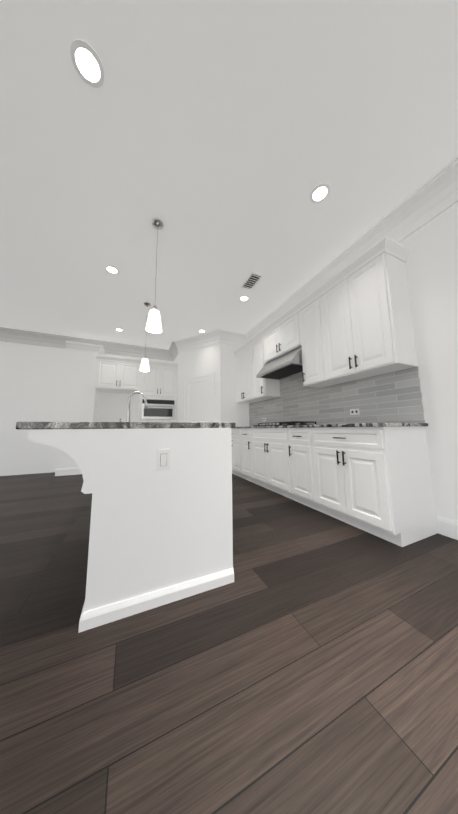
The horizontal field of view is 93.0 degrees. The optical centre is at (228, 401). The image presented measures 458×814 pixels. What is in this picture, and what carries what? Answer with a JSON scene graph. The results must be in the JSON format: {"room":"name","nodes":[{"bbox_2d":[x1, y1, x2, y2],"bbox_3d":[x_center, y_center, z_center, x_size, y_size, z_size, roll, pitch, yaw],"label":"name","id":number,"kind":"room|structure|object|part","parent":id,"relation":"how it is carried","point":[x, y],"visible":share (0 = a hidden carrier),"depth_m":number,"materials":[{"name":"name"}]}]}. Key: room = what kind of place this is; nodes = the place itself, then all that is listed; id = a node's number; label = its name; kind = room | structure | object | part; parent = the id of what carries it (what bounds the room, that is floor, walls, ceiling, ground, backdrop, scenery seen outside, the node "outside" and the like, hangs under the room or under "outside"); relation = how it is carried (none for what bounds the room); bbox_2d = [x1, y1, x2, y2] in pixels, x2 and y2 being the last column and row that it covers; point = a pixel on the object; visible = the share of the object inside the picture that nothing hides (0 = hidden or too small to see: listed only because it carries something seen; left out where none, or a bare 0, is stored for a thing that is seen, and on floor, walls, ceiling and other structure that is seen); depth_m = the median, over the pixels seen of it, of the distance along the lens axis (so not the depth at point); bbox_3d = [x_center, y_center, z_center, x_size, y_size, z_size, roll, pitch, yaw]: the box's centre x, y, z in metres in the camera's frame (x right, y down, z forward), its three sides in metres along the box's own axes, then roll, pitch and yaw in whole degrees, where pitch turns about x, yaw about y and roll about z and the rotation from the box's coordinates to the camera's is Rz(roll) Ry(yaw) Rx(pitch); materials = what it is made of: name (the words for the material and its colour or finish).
{"room":"kitchen","nodes":[
{"label":"kitchen","id":0,"kind":"room"},
{"bbox_2d":[56,349,98,468],"bbox_3d":[-3.281,0.156,4.800,0.580,2.750,0.505,3,-8,-24],"label":"wall column","id":1,"kind":"structure","parent":0,"point":[79,402],"depth_m":4.61,"materials":[{"name":"white paint"}]},
{"bbox_2d":[55,467,81,475],"bbox_3d":[-3.157,1.420,4.403,0.595,0.140,0.015,3,-8,-24],"label":"baseboard","id":2,"kind":"structure","parent":1,"relation":"attached to","point":[62,471],"depth_m":4.36,"materials":[{"name":"white paint"}]},
{"bbox_2d":[0,341,172,475],"bbox_3d":[-3.453,0.059,5.097,7.000,3.020,0.150,3,-8,-24],"label":"wall","id":3,"kind":"structure","parent":0,"point":[31,382],"depth_m":4.67,"materials":[{"name":"white paint"}]},
{"bbox_2d":[0,327,177,360],"bbox_3d":[-3.924,-1.318,4.543,5.571,0.420,0.795,3,-8,-24],"label":"crown molding","id":4,"kind":"structure","parent":3,"relation":"attached to","point":[33,338],"depth_m":4.96,"materials":[{"name":"white paint"}]},
{"bbox_2d":[95,358,138,393],"bbox_3d":[-2.579,-0.546,5.123,0.898,0.630,0.658,3,-8,-24],"label":"upper cabinet","id":5,"kind":"object","parent":3,"relation":"attached to","point":[112,375],"depth_m":4.82,"materials":[{"name":"white wood"}]},
{"bbox_2d":[173,343,248,426],"bbox_3d":[-0.537,0.071,5.401,1.430,3.020,1.680,3,-8,-24],"label":"wall","id":6,"kind":"structure","parent":0,"point":[219,360],"depth_m":4.84,"materials":[{"name":"white paint"}]},
{"bbox_2d":[174,332,215,352],"bbox_3d":[-0.791,-1.361,5.104,0.857,0.250,0.951,3,-8,-24],"label":"crown molding","id":7,"kind":"structure","parent":6,"relation":"attached to","point":[205,339],"depth_m":5.07,"materials":[{"name":"white paint"}]},
{"bbox_2d":[182,372,214,421],"bbox_3d":[-0.707,0.447,4.872,0.900,2.144,0.020,-5,-8,29],"label":"door","id":8,"kind":"structure","parent":6,"relation":"attached to","point":[198,397],"depth_m":4.92,"materials":[{"name":"white paint"}]},
{"bbox_2d":[214,329,245,346],"bbox_3d":[0.040,-1.402,4.840,0.599,0.250,0.158,3,-8,-24],"label":"crown molding","id":9,"kind":"structure","parent":6,"relation":"attached to","point":[222,336],"depth_m":4.85,"materials":[{"name":"white paint"}]},
{"bbox_2d":[0,472,457,813],"bbox_3d":[-1.531,1.075,0.859,7.150,0.100,9.150,3,-8,-24],"label":"floor","id":10,"kind":"structure","parent":0,"point":[305,661],"depth_m":0.79,"materials":[{"name":"brown wood"}]},
{"bbox_2d":[20,427,234,632],"bbox_3d":[-0.949,0.743,2.256,1.022,0.900,2.494,3,-8,-24],"label":"kitchen island","id":11,"kind":"object","parent":10,"relation":"on","point":[161,530],"depth_m":1.15,"materials":[{"name":"white"}]},
{"bbox_2d":[16,422,235,429],"bbox_3d":[-0.970,0.282,2.336,1.105,0.035,2.503,3,-8,-24],"label":"island countertop","id":12,"kind":"structure","parent":11,"relation":"on","point":[18,424],"depth_m":1.16,"materials":[{"name":"grey stone"}]},
{"bbox_2d":[139,362,177,421],"bbox_3d":[-1.780,0.379,5.359,0.833,2.420,0.664,3,-8,-24],"label":"tall cabinet","id":13,"kind":"object","parent":10,"relation":"on","point":[156,384],"depth_m":5.13,"materials":[{"name":"white wood"}]},
{"bbox_2d":[231,235,437,546],"bbox_3d":[0.826,-0.009,3.302,0.652,2.625,3.248,3,-8,-24],"label":"kitchen cabinets","id":14,"kind":"object","parent":10,"relation":"on","point":[315,366],"visible":0.98,"depth_m":2.27,"materials":[{"name":"white wood"}]},
{"bbox_2d":[0,0,457,349],"bbox_3d":[-1.559,-2.020,1.252,7.150,0.100,9.150,3,-8,-24],"label":"ceiling","id":15,"kind":"structure","parent":0,"point":[220,139],"depth_m":1.65,"materials":[{"name":"white paint"}]},
{"bbox_2d":[70,39,104,87],"bbox_3d":[-0.826,-1.967,1.273,0.170,0.011,0.170,3,-8,-24],"label":"recessed light","id":16,"kind":"object","parent":15,"relation":"in","point":[87,63],"visible":1,"depth_m":1.27,"materials":[{"name":"white paint"}]},
{"bbox_2d":[105,265,118,273],"bbox_3d":[-1.561,-1.753,2.901,0.170,0.011,0.170,3,-8,-24],"label":"recessed light","id":17,"kind":"object","parent":15,"relation":"in","point":[111,269],"visible":1,"depth_m":2.89,"materials":[{"name":"white paint"}]},
{"bbox_2d":[140,302,150,371],"bbox_3d":[-1.391,-1.079,3.641,0.154,1.164,0.154,3,-8,-24],"label":"pendant light","id":18,"kind":"object","parent":15,"relation":"hanging from","point":[144,366],"visible":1,"depth_m":3.56,"materials":[{"name":"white glass"}]},
{"bbox_3d":[-1.387,-0.600,3.580,0.154,0.197,0.154,3,-8,-24],"label":"lamp shade","id":19,"kind":"part","parent":18,"relation":"part of","materials":[{"name":"white glass"}]},
{"bbox_2d":[146,219,163,333],"bbox_3d":[-0.738,-1.270,2.193,0.154,1.164,0.154,3,-8,-24],"label":"pendant light","id":20,"kind":"object","parent":15,"relation":"hanging from","point":[153,325],"visible":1,"depth_m":2.15,"materials":[{"name":"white glass"}]},
{"bbox_3d":[-0.733,-0.790,2.132,0.154,0.197,0.154,3,-8,-24],"label":"lamp shade","id":21,"kind":"part","parent":20,"relation":"part of","materials":[{"name":"white glass"}]},
{"bbox_2d":[239,295,248,301],"bbox_3d":[0.248,-1.685,3.566,0.170,0.011,0.170,3,-8,-24],"label":"recessed light","id":22,"kind":"object","parent":15,"relation":"in","point":[243,298],"visible":1,"depth_m":3.57,"materials":[{"name":"white paint"}]},
{"bbox_2d":[241,272,262,289],"bbox_3d":[0.325,-1.736,3.155,0.180,0.015,0.340,3,-8,-24],"label":"ceiling vent","id":23,"kind":"object","parent":15,"relation":"in","point":[251,281],"visible":0.98,"depth_m":3.13,"materials":[{"name":"white metal"}]},
{"bbox_2d":[310,183,329,202],"bbox_3d":[0.829,-1.892,1.981,0.170,0.011,0.170,3,-8,-24],"label":"recessed light","id":24,"kind":"object","parent":15,"relation":"in","point":[320,192],"visible":1,"depth_m":1.98,"materials":[{"name":"white paint"}]},
{"bbox_2d":[399,202,457,520],"bbox_3d":[1.649,-0.321,2.478,0.150,3.020,9.150,3,-8,-24],"label":"wall","id":25,"kind":"structure","parent":0,"point":[432,265],"depth_m":1.89,"materials":[{"name":"white paint"}]},
{"bbox_2d":[246,156,457,340],"bbox_3d":[1.870,-1.810,1.762,0.158,0.250,7.320,3,-8,-24],"label":"crown molding","id":26,"kind":"structure","parent":25,"relation":"attached to","point":[434,196],"depth_m":2.15,"materials":[{"name":"white paint"}]},
{"bbox_2d":[350,408,359,414],"bbox_3d":[1.487,0.126,2.574,0.006,0.070,0.115,3,-8,-24],"label":"electrical outlet plate","id":27,"kind":"object","parent":25,"relation":"attached to","point":[354,411],"depth_m":2.57,"materials":[{"name":"white plastic"}]},
{"bbox_2d":[437,516,457,539],"bbox_3d":[2.616,0.805,-0.015,0.015,0.140,4.115,3,-8,-24],"label":"baseboard","id":28,"kind":"structure","parent":25,"relation":"attached to","point":[447,527],"depth_m":1.78,"materials":[{"name":"white paint"}]}
]}

